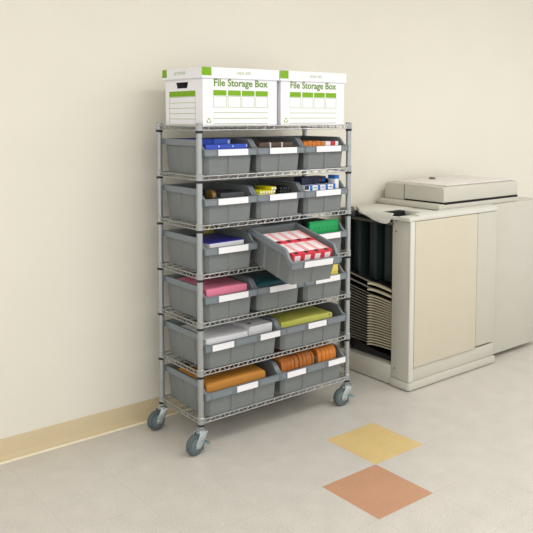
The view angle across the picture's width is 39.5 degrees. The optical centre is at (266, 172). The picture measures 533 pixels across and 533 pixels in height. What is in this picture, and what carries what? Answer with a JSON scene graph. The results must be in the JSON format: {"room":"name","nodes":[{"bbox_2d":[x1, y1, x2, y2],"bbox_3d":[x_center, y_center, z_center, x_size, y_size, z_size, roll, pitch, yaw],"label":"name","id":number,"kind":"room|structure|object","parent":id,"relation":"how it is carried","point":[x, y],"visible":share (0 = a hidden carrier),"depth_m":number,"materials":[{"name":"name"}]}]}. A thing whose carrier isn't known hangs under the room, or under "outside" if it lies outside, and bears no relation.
{"room":"office copy room","nodes":[
{"label":"office copy room","id":0,"kind":"room"},
{"bbox_2d":[0,0,532,438],"bbox_3d":[-0.455,-0.196,3.718,8.800,2.800,0.100,-3,6,-38],"label":"wall","id":1,"kind":"structure","parent":0,"point":[433,88],"depth_m":3.56,"materials":[{"name":"beige paint"}]},
{"bbox_2d":[0,365,340,464],"bbox_3d":[-0.416,1.156,3.771,8.800,0.096,0.026,-3,6,-38],"label":"baseboard","id":2,"kind":"structure","parent":1,"relation":"attached to","point":[26,443],"depth_m":3.42,"materials":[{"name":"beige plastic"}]},
{"bbox_2d":[0,341,532,532],"bbox_3d":[1.395,1.408,1.491,8.800,0.060,6.070,-3,6,-38],"label":"floor","id":3,"kind":"structure","parent":0,"point":[454,454],"depth_m":3.12,"materials":[{"name":"tile"}]},
{"bbox_2d":[147,122,354,455],"bbox_3d":[-0.059,0.484,3.625,1.007,1.458,0.397,-3,6,-38],"label":"shelving cart","id":4,"kind":"object","parent":3,"relation":"on","point":[194,445],"visible":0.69,"depth_m":3.46,"materials":[{"name":"grey metal"}]},
{"bbox_2d":[162,137,257,174],"bbox_3d":[-0.262,-0.080,3.414,0.285,0.153,0.360,-3,6,-38],"label":"storage bin","id":5,"kind":"object","parent":4,"relation":"on","point":[181,152],"visible":0.88,"depth_m":3.32,"materials":[{"name":"grey plastic"}]},
{"bbox_2d":[188,139,212,143],"bbox_3d":[-0.304,-0.078,3.355,0.100,0.151,0.070,-3,6,-38],"label":"carton","id":6,"kind":"object","parent":5,"relation":"in","point":[204,141],"visible":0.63,"depth_m":3.33,"materials":[{"name":"blue cardboard"}]},
{"bbox_2d":[202,144,219,149],"bbox_3d":[-0.259,-0.061,3.287,0.075,0.128,0.076,-3,6,-38],"label":"carton","id":7,"kind":"object","parent":5,"relation":"in","point":[206,146],"visible":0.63,"depth_m":3.25,"materials":[{"name":"blue cardboard"}]},
{"bbox_2d":[213,138,229,143],"bbox_3d":[-0.224,-0.082,3.417,0.094,0.150,0.071,-3,6,-38],"label":"carton","id":8,"kind":"object","parent":5,"relation":"in","point":[216,140],"visible":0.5,"depth_m":3.39,"materials":[{"name":"blue cardboard"}]},
{"bbox_2d":[218,144,233,148],"bbox_3d":[-0.199,-0.065,3.334,0.075,0.128,0.076,-3,6,-38],"label":"carton","id":9,"kind":"object","parent":5,"relation":"in","point":[222,146],"visible":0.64,"depth_m":3.30,"materials":[{"name":"blue cardboard"}]},
{"bbox_2d":[233,143,246,148],"bbox_3d":[-0.139,-0.068,3.381,0.075,0.128,0.076,-3,6,-38],"label":"carton","id":10,"kind":"object","parent":5,"relation":"in","point":[236,145],"visible":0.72,"depth_m":3.35,"materials":[{"name":"blue cardboard"}]},
{"bbox_2d":[163,181,257,223],"bbox_3d":[-0.262,0.136,3.430,0.285,0.153,0.360,-3,6,-38],"label":"storage bin","id":11,"kind":"object","parent":4,"relation":"on","point":[181,197],"visible":0.96,"depth_m":3.35,"materials":[{"name":"grey plastic"}]},
{"bbox_2d":[204,190,222,198],"bbox_3d":[-0.259,0.145,3.349,0.052,0.139,0.140,-3,6,-38],"label":"tape dispenser","id":12,"kind":"object","parent":11,"relation":"in","point":[210,194],"visible":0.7,"depth_m":3.32,"materials":[{"name":"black plastic"}]},
{"bbox_2d":[205,189,245,197],"bbox_3d":[-0.189,0.147,3.411,0.140,0.126,0.130,-3,6,-38],"label":"case","id":13,"kind":"object","parent":11,"relation":"in","point":[227,193],"visible":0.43,"depth_m":3.37,"materials":[{"name":"black plastic"}]},
{"bbox_2d":[163,225,257,272],"bbox_3d":[-0.262,0.351,3.446,0.285,0.153,0.360,-3,6,-38],"label":"storage bin","id":14,"kind":"object","parent":4,"relation":"on","point":[182,245],"visible":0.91,"depth_m":3.36,"materials":[{"name":"grey plastic"}]},
{"bbox_2d":[203,226,213,233],"bbox_3d":[-0.284,0.333,3.587,0.060,0.160,0.020,-3,6,-38],"label":"box","id":15,"kind":"object","parent":14,"relation":"in","point":[206,227],"visible":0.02,"depth_m":3.57,"materials":[{"name":"yellow cardboard"}]},
{"bbox_2d":[192,233,243,247],"bbox_3d":[-0.257,0.363,3.438,0.202,0.122,0.242,-4,6,-42],"label":"paper pad","id":16,"kind":"object","parent":14,"relation":"in","point":[210,240],"visible":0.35,"depth_m":3.38,"materials":[{"name":"blue paper"}]},
{"bbox_2d":[164,271,257,320],"bbox_3d":[-0.262,0.566,3.463,0.285,0.153,0.360,-3,6,-38],"label":"storage bin","id":17,"kind":"object","parent":4,"relation":"on","point":[182,294],"visible":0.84,"depth_m":3.37,"materials":[{"name":"grey plastic"}]},
{"bbox_2d":[177,274,246,296],"bbox_3d":[-0.262,0.569,3.461,0.224,0.140,0.270,-3,6,-38],"label":"paper stack","id":18,"kind":"object","parent":17,"relation":"in","point":[216,286],"visible":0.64,"depth_m":3.39,"materials":[{"name":"pink paper"}]},
{"bbox_2d":[162,66,278,125],"bbox_3d":[-0.211,-0.348,3.436,0.428,0.252,0.329,-3,6,-38],"label":"storage box","id":19,"kind":"object","parent":4,"relation":"on","point":[208,96],"visible":1,"depth_m":3.31,"materials":[{"name":"white cardboard"}]},
{"bbox_2d":[164,311,281,368],"bbox_3d":[-0.205,0.778,3.524,0.430,0.153,0.360,-3,6,-38],"label":"storage bin","id":20,"kind":"object","parent":4,"relation":"on","point":[183,341],"visible":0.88,"depth_m":3.41,"materials":[{"name":"grey plastic"}]},
{"bbox_2d":[181,320,247,344],"bbox_3d":[-0.260,0.793,3.478,0.236,0.124,0.272,-3,6,-38],"label":"paper stack","id":21,"kind":"object","parent":20,"relation":"in","point":[223,332],"visible":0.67,"depth_m":3.42,"materials":[{"name":"white paper"}]},
{"bbox_2d":[219,314,271,335],"bbox_3d":[-0.102,0.776,3.588,0.138,0.140,0.240,-3,6,-38],"label":"paper stack","id":22,"kind":"object","parent":20,"relation":"in","point":[256,325],"visible":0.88,"depth_m":3.52,"materials":[{"name":"white paper"}]},
{"bbox_2d":[165,357,281,415],"bbox_3d":[-0.205,0.993,3.540,0.430,0.153,0.360,-3,6,-38],"label":"storage bin","id":23,"kind":"object","parent":4,"relation":"on","point":[184,387],"visible":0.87,"depth_m":3.43,"materials":[{"name":"grey plastic"}]},
{"bbox_2d":[178,360,265,391],"bbox_3d":[-0.214,0.993,3.515,0.335,0.150,0.250,-3,6,-38],"label":"stack","id":24,"kind":"object","parent":23,"relation":"in","point":[247,373],"visible":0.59,"depth_m":3.44,"materials":[{"name":"orange paper"}]},
{"bbox_2d":[215,178,304,218],"bbox_3d":[-0.036,0.122,3.608,0.285,0.153,0.360,-3,6,-38],"label":"storage bin","id":25,"kind":"object","parent":4,"relation":"on","point":[280,204],"visible":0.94,"depth_m":3.50,"materials":[{"name":"grey plastic"}]},
{"bbox_2d":[215,136,304,171],"bbox_3d":[-0.036,-0.093,3.592,0.285,0.153,0.360,-3,6,-38],"label":"storage bin","id":26,"kind":"object","parent":4,"relation":"on","point":[276,158],"visible":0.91,"depth_m":3.46,"materials":[{"name":"grey plastic"}]},
{"bbox_3d":[-0.027,-0.044,3.583,0.215,0.050,0.240,-3,6,-38],"label":"folder","id":27,"kind":"object","parent":26,"relation":"in","visible":0},
{"bbox_3d":[-0.027,-0.094,3.580,0.212,0.046,0.240,-3,6,-38],"label":"folder","id":28,"kind":"object","parent":27,"relation":"on","visible":0},
{"bbox_2d":[254,141,292,147],"bbox_3d":[-0.025,-0.135,3.575,0.206,0.031,0.244,-3,6,-38],"label":"folder","id":29,"kind":"object","parent":28,"relation":"on","point":[260,144],"visible":0.54,"depth_m":3.48,"materials":[{"name":"brown cardboard"}]},
{"bbox_2d":[227,263,304,310],"bbox_3d":[-0.036,0.553,3.641,0.285,0.153,0.360,-3,6,-38],"label":"storage bin","id":30,"kind":"object","parent":4,"relation":"on","point":[274,296],"visible":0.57,"depth_m":3.50,"materials":[{"name":"grey plastic"}]},
{"bbox_2d":[238,269,284,286],"bbox_3d":[-0.035,0.561,3.639,0.224,0.130,0.270,-3,6,-38],"label":"stack","id":31,"kind":"object","parent":30,"relation":"in","point":[262,278],"visible":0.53,"depth_m":3.55,"materials":[{"name":"teal paper"}]},
{"bbox_2d":[247,222,341,284],"bbox_3d":[0.126,0.368,3.413,0.285,0.222,0.349,-3,5,-36],"label":"storage bin","id":32,"kind":"object","parent":4,"relation":"on","point":[270,255],"visible":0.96,"depth_m":3.34,"materials":[{"name":"grey plastic"}]},
{"bbox_3d":[0.118,0.402,3.426,0.224,0.080,0.270,-3,18,-36],"label":"liner","id":33,"kind":"object","parent":32,"relation":"in","visible":0},
{"bbox_2d":[263,233,285,243],"bbox_3d":[0.025,0.325,3.401,0.056,0.077,0.133,-3,5,-36],"label":"box","id":34,"kind":"object","parent":33,"relation":"on","point":[277,240],"visible":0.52,"depth_m":3.40,"materials":[{"name":"white cardboard"}]},
{"bbox_2d":[270,232,295,243],"bbox_3d":[0.071,0.322,3.435,0.056,0.077,0.133,-3,5,-36],"label":"box","id":35,"kind":"object","parent":33,"relation":"on","point":[279,235],"visible":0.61,"depth_m":3.42,"materials":[{"name":"white cardboard"}]},
{"bbox_2d":[280,244,302,261],"bbox_3d":[0.098,0.363,3.303,0.056,0.077,0.133,-3,5,-36],"label":"box","id":36,"kind":"object","parent":33,"relation":"on","point":[295,255],"visible":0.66,"depth_m":3.26,"materials":[{"name":"white cardboard"}]},
{"bbox_2d":[280,231,304,241],"bbox_3d":[0.118,0.320,3.468,0.056,0.077,0.133,-3,5,-36],"label":"box","id":37,"kind":"object","parent":33,"relation":"on","point":[289,234],"visible":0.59,"depth_m":3.46,"materials":[{"name":"white cardboard"}]},
{"bbox_2d":[287,242,312,260],"bbox_3d":[0.145,0.361,3.336,0.056,0.077,0.133,-3,5,-36],"label":"box","id":38,"kind":"object","parent":33,"relation":"on","point":[307,254],"visible":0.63,"depth_m":3.30,"materials":[{"name":"white cardboard"}]},
{"bbox_2d":[290,230,314,240],"bbox_3d":[0.164,0.317,3.502,0.056,0.077,0.133,-3,5,-36],"label":"box","id":39,"kind":"object","parent":33,"relation":"on","point":[299,233],"visible":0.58,"depth_m":3.49,"materials":[{"name":"white cardboard"}]},
{"bbox_2d":[296,241,322,258],"bbox_3d":[0.191,0.358,3.370,0.056,0.077,0.133,-3,5,-36],"label":"box","id":40,"kind":"object","parent":33,"relation":"on","point":[317,253],"visible":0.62,"depth_m":3.34,"materials":[{"name":"white cardboard"}]},
{"bbox_2d":[307,240,332,257],"bbox_3d":[0.238,0.355,3.404,0.056,0.077,0.133,-3,5,-36],"label":"box","id":41,"kind":"object","parent":33,"relation":"on","point":[327,252],"visible":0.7,"depth_m":3.37,"materials":[{"name":"white cardboard"}]},
{"bbox_2d":[250,299,346,349],"bbox_3d":[0.133,0.758,3.790,0.430,0.153,0.360,-3,6,-38],"label":"storage bin","id":42,"kind":"object","parent":4,"relation":"on","point":[303,334],"visible":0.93,"depth_m":3.67,"materials":[{"name":"grey plastic"}]},
{"bbox_2d":[257,302,331,327],"bbox_3d":[0.125,0.766,3.766,0.335,0.133,0.250,-3,6,-38],"label":"stack","id":43,"kind":"object","parent":42,"relation":"in","point":[293,317],"visible":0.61,"depth_m":3.71,"materials":[{"name":"yellow paper"}]},
{"bbox_2d":[260,340,346,393],"bbox_3d":[0.133,0.973,3.807,0.430,0.153,0.360,-3,6,-38],"label":"storage bin","id":44,"kind":"object","parent":4,"relation":"on","point":[316,373],"visible":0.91,"depth_m":3.67,"materials":[{"name":"grey plastic"}]},
{"bbox_2d":[264,354,282,371],"bbox_3d":[0.001,0.976,3.690,0.011,0.156,0.250,-3,6,-38],"label":"manila envelope","id":45,"kind":"object","parent":44,"relation":"in","point":[278,361],"visible":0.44,"depth_m":3.60,"materials":[{"name":"orange paper"}]},
{"bbox_2d":[272,355,284,371],"bbox_3d":[0.009,0.975,3.699,0.011,0.156,0.250,-3,6,-38],"label":"manila envelope","id":46,"kind":"object","parent":44,"relation":"in","point":[282,360],"visible":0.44,"depth_m":3.60,"materials":[{"name":"orange paper"}]},
{"bbox_2d":[272,353,286,371],"bbox_3d":[0.019,0.973,3.706,0.011,0.156,0.250,-3,6,-38],"label":"manila envelope","id":47,"kind":"object","parent":44,"relation":"in","point":[285,362],"visible":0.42,"depth_m":3.61,"materials":[{"name":"orange paper"}]},
{"bbox_2d":[274,351,290,370],"bbox_3d":[0.038,0.973,3.720,0.011,0.156,0.250,-3,6,-38],"label":"manila envelope","id":48,"kind":"object","parent":44,"relation":"in","point":[274,351],"visible":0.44,"depth_m":3.62,"materials":[{"name":"orange paper"}]},
{"bbox_2d":[277,354,288,370],"bbox_3d":[0.029,0.974,3.712,0.011,0.156,0.250,-3,6,-38],"label":"manila envelope","id":49,"kind":"object","parent":44,"relation":"in","point":[285,358],"visible":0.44,"depth_m":3.61,"materials":[{"name":"orange paper"}]},
{"bbox_2d":[274,350,292,369],"bbox_3d":[0.050,0.973,3.725,0.011,0.156,0.250,-3,6,-38],"label":"manila envelope","id":50,"kind":"object","parent":44,"relation":"in","point":[289,357],"visible":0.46,"depth_m":3.63,"materials":[{"name":"orange paper"}]},
{"bbox_2d":[274,349,294,368],"bbox_3d":[0.057,0.973,3.735,0.011,0.156,0.250,-3,6,-38],"label":"manila envelope","id":51,"kind":"object","parent":44,"relation":"in","point":[274,349],"visible":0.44,"depth_m":3.64,"materials":[{"name":"orange paper"}]},
{"bbox_2d":[274,348,296,368],"bbox_3d":[0.069,0.971,3.739,0.011,0.156,0.250,-3,6,-38],"label":"manila envelope","id":52,"kind":"object","parent":44,"relation":"in","point":[293,356],"visible":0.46,"depth_m":3.65,"materials":[{"name":"orange paper"}]},
{"bbox_2d":[283,350,298,367],"bbox_3d":[0.077,0.971,3.748,0.011,0.156,0.250,-3,6,-38],"label":"manila envelope","id":53,"kind":"object","parent":44,"relation":"in","point":[283,350],"visible":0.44,"depth_m":3.65,"materials":[{"name":"orange paper"}]},
{"bbox_2d":[287,349,300,367],"bbox_3d":[0.091,0.969,3.760,0.011,0.160,0.250,-3,6,-38],"label":"manila envelope","id":54,"kind":"object","parent":44,"relation":"in","point":[295,353],"visible":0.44,"depth_m":3.67,"materials":[{"name":"orange paper"}]},
{"bbox_2d":[288,349,302,366],"bbox_3d":[0.098,0.968,3.769,0.011,0.160,0.250,-3,6,-38],"label":"manila envelope","id":55,"kind":"object","parent":44,"relation":"in","point":[288,349],"visible":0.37,"depth_m":3.67,"materials":[{"name":"orange paper"}]},
{"bbox_2d":[291,348,306,365],"bbox_3d":[0.118,0.967,3.782,0.011,0.160,0.250,-3,6,-38],"label":"manila envelope","id":56,"kind":"object","parent":44,"relation":"in","point":[291,348],"visible":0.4,"depth_m":3.69,"materials":[{"name":"orange paper"}]},
{"bbox_2d":[295,350,304,366],"bbox_3d":[0.110,0.968,3.774,0.011,0.160,0.250,-3,6,-38],"label":"manila envelope","id":57,"kind":"object","parent":44,"relation":"in","point":[302,355],"visible":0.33,"depth_m":3.67,"materials":[{"name":"orange paper"}]},
{"bbox_2d":[295,347,308,365],"bbox_3d":[0.128,0.965,3.788,0.011,0.160,0.250,-3,6,-38],"label":"manila envelope","id":58,"kind":"object","parent":44,"relation":"in","point":[305,353],"visible":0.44,"depth_m":3.69,"materials":[{"name":"orange paper"}]},
{"bbox_2d":[299,346,313,363],"bbox_3d":[0.157,0.965,3.809,0.011,0.160,0.250,-3,6,-38],"label":"manila envelope","id":59,"kind":"object","parent":44,"relation":"in","point":[310,351],"visible":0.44,"depth_m":3.71,"materials":[{"name":"orange paper"}]},
{"bbox_2d":[304,344,320,362],"bbox_3d":[0.192,0.962,3.841,0.024,0.160,0.250,-3,6,-38],"label":"manila envelope","id":60,"kind":"object","parent":44,"relation":"in","point":[316,351],"visible":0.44,"depth_m":3.75,"materials":[{"name":"orange paper"}]},
{"bbox_2d":[311,343,325,361],"bbox_3d":[0.213,0.961,3.854,0.024,0.160,0.250,-3,6,-38],"label":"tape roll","id":61,"kind":"object","parent":44,"relation":"in","point":[323,355],"visible":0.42,"depth_m":3.76,"materials":[{"name":"orange paper"}]},
{"bbox_2d":[316,343,328,359],"bbox_3d":[0.233,0.960,3.869,0.024,0.160,0.250,-3,6,-38],"label":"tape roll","id":62,"kind":"object","parent":44,"relation":"in","point":[325,348],"visible":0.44,"depth_m":3.77,"materials":[{"name":"orange paper"}]},
{"bbox_2d":[319,342,332,358],"bbox_3d":[0.253,0.958,3.884,0.024,0.160,0.250,-3,6,-38],"label":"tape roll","id":63,"kind":"object","parent":44,"relation":"in","point":[326,345],"visible":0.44,"depth_m":3.79,"materials":[{"name":"orange plastic"}]},
{"bbox_2d":[320,341,335,357],"bbox_3d":[0.270,0.956,3.904,0.024,0.160,0.250,-3,6,-38],"label":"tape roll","id":64,"kind":"object","parent":44,"relation":"in","point":[330,344],"visible":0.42,"depth_m":3.81,"materials":[{"name":"orange plastic"}]},
{"bbox_2d":[260,216,347,252],"bbox_3d":[0.190,0.324,3.802,0.285,0.153,0.360,-3,6,-38],"label":"storage bin","id":65,"kind":"object","parent":4,"relation":"on","point":[335,237],"visible":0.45,"depth_m":3.77,"materials":[{"name":"grey plastic"}]},
{"bbox_2d":[307,219,338,233],"bbox_3d":[0.284,0.320,3.718,0.198,0.166,0.019,-3,6,-38],"label":"folder","id":66,"kind":"object","parent":65,"relation":"in","point":[329,225],"visible":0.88,"depth_m":3.70,"materials":[{"name":"green plastic"}]},
{"bbox_2d":[261,136,348,168],"bbox_3d":[0.190,-0.107,3.770,0.285,0.153,0.360,-3,6,-38],"label":"storage bin","id":67,"kind":"object","parent":4,"relation":"on","point":[314,157],"visible":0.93,"depth_m":3.64,"materials":[{"name":"grey plastic"}]},
{"bbox_2d":[303,140,320,145],"bbox_3d":[0.223,-0.096,3.714,0.027,0.132,0.120,-3,5,-37],"label":"packet","id":68,"kind":"object","parent":67,"relation":"in","point":[318,143],"visible":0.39,"depth_m":3.66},
{"bbox_2d":[324,141,337,145],"bbox_3d":[0.307,-0.096,3.737,0.085,0.129,0.071,-3,6,-38],"label":"box","id":69,"kind":"object","parent":67,"relation":"in","point":[327,143],"visible":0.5,"depth_m":3.70,"materials":[{"name":"white cardboard"}]},
{"bbox_2d":[262,176,347,213],"bbox_3d":[0.190,0.108,3.786,0.285,0.153,0.360,-3,6,-38],"label":"storage bin","id":70,"kind":"object","parent":4,"relation":"on","point":[316,201],"visible":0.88,"depth_m":3.65,"materials":[{"name":"grey plastic"}]},
{"bbox_2d":[294,176,313,184],"bbox_3d":[0.188,0.102,3.739,0.080,0.165,0.060,-3,6,-38],"label":"carton","id":71,"kind":"object","parent":70,"relation":"in","point":[303,180],"visible":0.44,"depth_m":3.71,"materials":[{"name":"cardboard"}]},
{"bbox_2d":[301,185,312,190],"bbox_3d":[0.187,0.127,3.648,0.051,0.131,0.062,-3,6,-38],"label":"carton","id":72,"kind":"object","parent":70,"relation":"in","point":[305,187],"visible":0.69,"depth_m":3.62,"materials":[{"name":"white cardboard"}]},
{"bbox_2d":[308,184,319,190],"bbox_3d":[0.227,0.124,3.680,0.051,0.131,0.061,-3,6,-38],"label":"carton","id":73,"kind":"object","parent":70,"relation":"in","point":[315,186],"visible":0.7,"depth_m":3.66,"materials":[{"name":"white cardboard"}]},
{"bbox_2d":[310,175,325,183],"bbox_3d":[0.253,0.099,3.789,0.080,0.165,0.061,-3,6,-38],"label":"carton","id":74,"kind":"object","parent":70,"relation":"in","point":[318,179],"visible":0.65,"depth_m":3.76,"materials":[{"name":"cardboard"}]},
{"bbox_2d":[317,183,327,189],"bbox_3d":[0.268,0.122,3.712,0.051,0.131,0.061,-3,6,-38],"label":"carton","id":75,"kind":"object","parent":70,"relation":"in","point":[322,186],"visible":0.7,"depth_m":3.69,"materials":[{"name":"white cardboard"}]},
{"bbox_2d":[321,183,334,188],"bbox_3d":[0.308,0.119,3.743,0.051,0.131,0.061,-3,6,-38],"label":"carton","id":76,"kind":"object","parent":70,"relation":"in","point":[330,185],"visible":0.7,"depth_m":3.72,"materials":[{"name":"white cardboard"}]},
{"bbox_2d":[328,174,338,188],"bbox_3d":[0.340,0.097,3.766,0.028,0.173,0.052,-3,6,-38],"label":"carton","id":77,"kind":"object","parent":70,"relation":"in","point":[334,179],"visible":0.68,"depth_m":3.75,"materials":[{"name":"white cardboard"}]},
{"bbox_2d":[277,70,345,124],"bbox_3d":[0.129,-0.368,3.704,0.426,0.252,0.329,-3,6,-38],"label":"storage box","id":78,"kind":"object","parent":4,"relation":"on","point":[303,98],"visible":0.75,"depth_m":3.57,"materials":[{"name":"white cardboard"}]},
{"bbox_2d":[297,263,346,300],"bbox_3d":[0.190,0.539,3.819,0.285,0.153,0.360,-3,6,-38],"label":"storage bin","id":79,"kind":"object","parent":4,"relation":"on","point":[319,289],"visible":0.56,"depth_m":3.69,"materials":[{"name":"grey plastic"}]},
{"bbox_2d":[331,263,337,274],"bbox_3d":[0.250,0.537,3.819,0.144,0.150,0.202,-3,6,-38],"label":"pads","id":80,"kind":"object","parent":79,"relation":"in","point":[335,266],"visible":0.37,"depth_m":3.77,"materials":[{"name":"paper"}]},
{"bbox_2d":[332,175,532,390],"bbox_3d":[1.091,0.587,4.557,1.410,1.100,0.538,-3,6,-38],"label":"copier","id":81,"kind":"object","parent":3,"relation":"on","point":[441,268],"visible":0.96,"depth_m":4.26,"materials":[{"name":"grey plastic"}]},
{"bbox_2d":[350,311,390,328],"bbox_3d":[0.612,0.839,4.262,0.170,0.022,0.355,-3,6,-38],"label":"tray","id":82,"kind":"object","parent":81,"relation":"on","point":[374,322],"depth_m":4.20,"materials":[{"name":"beige plastic"}]},
{"bbox_2d":[350,314,390,331],"bbox_3d":[0.612,0.855,4.263,0.170,0.020,0.355,-3,6,-38],"label":"tray","id":83,"kind":"object","parent":81,"relation":"on","point":[375,325],"depth_m":4.20,"materials":[{"name":"beige plastic"}]},
{"bbox_2d":[350,317,390,333],"bbox_3d":[0.612,0.870,4.264,0.170,0.017,0.355,-3,6,-38],"label":"tray","id":84,"kind":"object","parent":81,"relation":"on","point":[362,323],"depth_m":4.20,"materials":[{"name":"beige plastic"}]},
{"bbox_2d":[350,320,390,336],"bbox_3d":[0.612,0.886,4.266,0.170,0.015,0.355,-3,6,-38],"label":"tray","id":85,"kind":"object","parent":81,"relation":"on","point":[359,325],"depth_m":4.20,"materials":[{"name":"beige plastic"}]},
{"bbox_2d":[350,322,390,338],"bbox_3d":[0.612,0.902,4.267,0.170,0.012,0.355,-3,6,-38],"label":"tray","id":86,"kind":"object","parent":81,"relation":"on","point":[357,327],"depth_m":4.20,"materials":[{"name":"beige plastic"}]},
{"bbox_2d":[350,325,390,341],"bbox_3d":[0.612,0.917,4.268,0.170,0.010,0.355,-3,6,-38],"label":"tray","id":87,"kind":"object","parent":81,"relation":"on","point":[377,337],"depth_m":4.20,"materials":[{"name":"beige plastic"}]},
{"bbox_2d":[350,328,390,344],"bbox_3d":[0.612,0.933,4.269,0.170,0.009,0.355,-3,6,-38],"label":"tray","id":88,"kind":"object","parent":81,"relation":"on","point":[375,339],"depth_m":4.20,"materials":[{"name":"beige plastic"}]},
{"bbox_2d":[350,331,390,346],"bbox_3d":[0.612,0.949,4.270,0.170,0.009,0.355,-3,6,-38],"label":"tray","id":89,"kind":"object","parent":81,"relation":"on","point":[356,334],"depth_m":4.20,"materials":[{"name":"beige plastic"}]},
{"bbox_2d":[350,333,390,349],"bbox_3d":[0.612,0.964,4.271,0.170,0.009,0.355,-3,6,-38],"label":"tray","id":90,"kind":"object","parent":81,"relation":"on","point":[356,336],"depth_m":4.20,"materials":[{"name":"beige plastic"}]},
{"bbox_2d":[351,337,390,360],"bbox_3d":[0.652,1.017,4.305,0.090,0.067,0.358,-3,6,-38],"label":"tray","id":91,"kind":"object","parent":81,"relation":"on","point":[358,345],"depth_m":4.30,"materials":[{"name":"beige plastic"}]},
{"bbox_2d":[350,270,391,291],"bbox_3d":[0.612,0.612,4.245,0.170,0.066,0.355,-3,6,-38],"label":"tray","id":92,"kind":"object","parent":81,"relation":"on","point":[376,281],"depth_m":4.24,"materials":[{"name":"beige plastic"}]},
{"bbox_2d":[350,275,391,297],"bbox_3d":[0.612,0.646,4.247,0.170,0.063,0.355,-3,6,-38],"label":"tray","id":93,"kind":"object","parent":81,"relation":"on","point":[373,287],"depth_m":4.23,"materials":[{"name":"beige plastic"}]},
{"bbox_2d":[350,281,391,303],"bbox_3d":[0.612,0.681,4.250,0.170,0.055,0.355,-3,6,-38],"label":"tray","id":94,"kind":"object","parent":81,"relation":"on","point":[373,294],"depth_m":4.22,"materials":[{"name":"beige plastic"}]},
{"bbox_2d":[350,285,391,305],"bbox_3d":[0.612,0.697,4.251,0.170,0.051,0.355,-3,6,-38],"label":"tray","id":95,"kind":"object","parent":81,"relation":"on","point":[378,296],"depth_m":4.20,"materials":[{"name":"beige plastic"}]},
{"bbox_2d":[350,288,391,308],"bbox_3d":[0.612,0.713,4.252,0.170,0.048,0.355,-3,6,-38],"label":"tray","id":96,"kind":"object","parent":81,"relation":"on","point":[363,296],"depth_m":4.20,"materials":[{"name":"beige plastic"}]},
{"bbox_2d":[350,291,391,310],"bbox_3d":[0.612,0.728,4.253,0.170,0.044,0.355,-3,6,-38],"label":"tray","id":97,"kind":"object","parent":81,"relation":"on","point":[377,302],"depth_m":4.19,"materials":[{"name":"beige plastic"}]},
{"bbox_2d":[350,294,391,313],"bbox_3d":[0.612,0.744,4.255,0.170,0.041,0.355,-3,6,-38],"label":"tray","id":98,"kind":"object","parent":81,"relation":"on","point":[360,301],"depth_m":4.19,"materials":[{"name":"beige plastic"}]},
{"bbox_2d":[350,297,391,315],"bbox_3d":[0.612,0.760,4.256,0.170,0.038,0.355,-3,6,-38],"label":"tray","id":99,"kind":"object","parent":81,"relation":"on","point":[360,304],"depth_m":4.19,"materials":[{"name":"beige plastic"}]},
{"bbox_2d":[350,300,391,318],"bbox_3d":[0.612,0.776,4.257,0.170,0.034,0.355,-3,6,-38],"label":"tray","id":100,"kind":"object","parent":81,"relation":"on","point":[374,311],"depth_m":4.19,"materials":[{"name":"beige plastic"}]},
{"bbox_2d":[350,302,391,320],"bbox_3d":[0.612,0.791,4.258,0.170,0.031,0.355,-3,6,-38],"label":"tray","id":101,"kind":"object","parent":81,"relation":"on","point":[374,314],"depth_m":4.19,"materials":[{"name":"beige plastic"}]},
{"bbox_2d":[350,305,391,323],"bbox_3d":[0.612,0.807,4.260,0.170,0.028,0.355,-3,6,-38],"label":"tray","id":102,"kind":"object","parent":81,"relation":"on","point":[375,317],"depth_m":4.19,"materials":[{"name":"beige plastic"}]},
{"bbox_2d":[350,308,391,325],"bbox_3d":[0.612,0.823,4.261,0.170,0.025,0.355,-3,6,-38],"label":"tray","id":103,"kind":"object","parent":81,"relation":"on","point":[373,319],"depth_m":4.20,"materials":[{"name":"beige plastic"}]},
{"bbox_2d":[359,209,393,223],"bbox_3d":[0.604,0.243,4.116,0.037,0.058,0.238,-3,6,-38],"label":"tray","id":104,"kind":"object","parent":81,"relation":"on","point":[369,215],"depth_m":4.10,"materials":[{"name":"plastic"}]},
{"bbox_3d":[-0.006,0.098,3.524,0.016,0.015,0.131,-3,6,-38],"label":"highlighter","id":105,"kind":"object","parent":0,"visible":0},
{"bbox_3d":[-0.016,0.084,3.523,0.016,0.015,0.131,-3,6,-38],"label":"highlighter","id":106,"kind":"object","parent":105,"relation":"on","visible":0},
{"bbox_2d":[255,185,273,189],"bbox_3d":[-0.012,0.070,3.524,0.016,0.015,0.131,-3,6,-38],"label":"highlighter","id":107,"kind":"object","parent":106,"relation":"on","point":[256,186],"visible":1,"depth_m":3.51,"materials":[{"name":"yellow plastic"}]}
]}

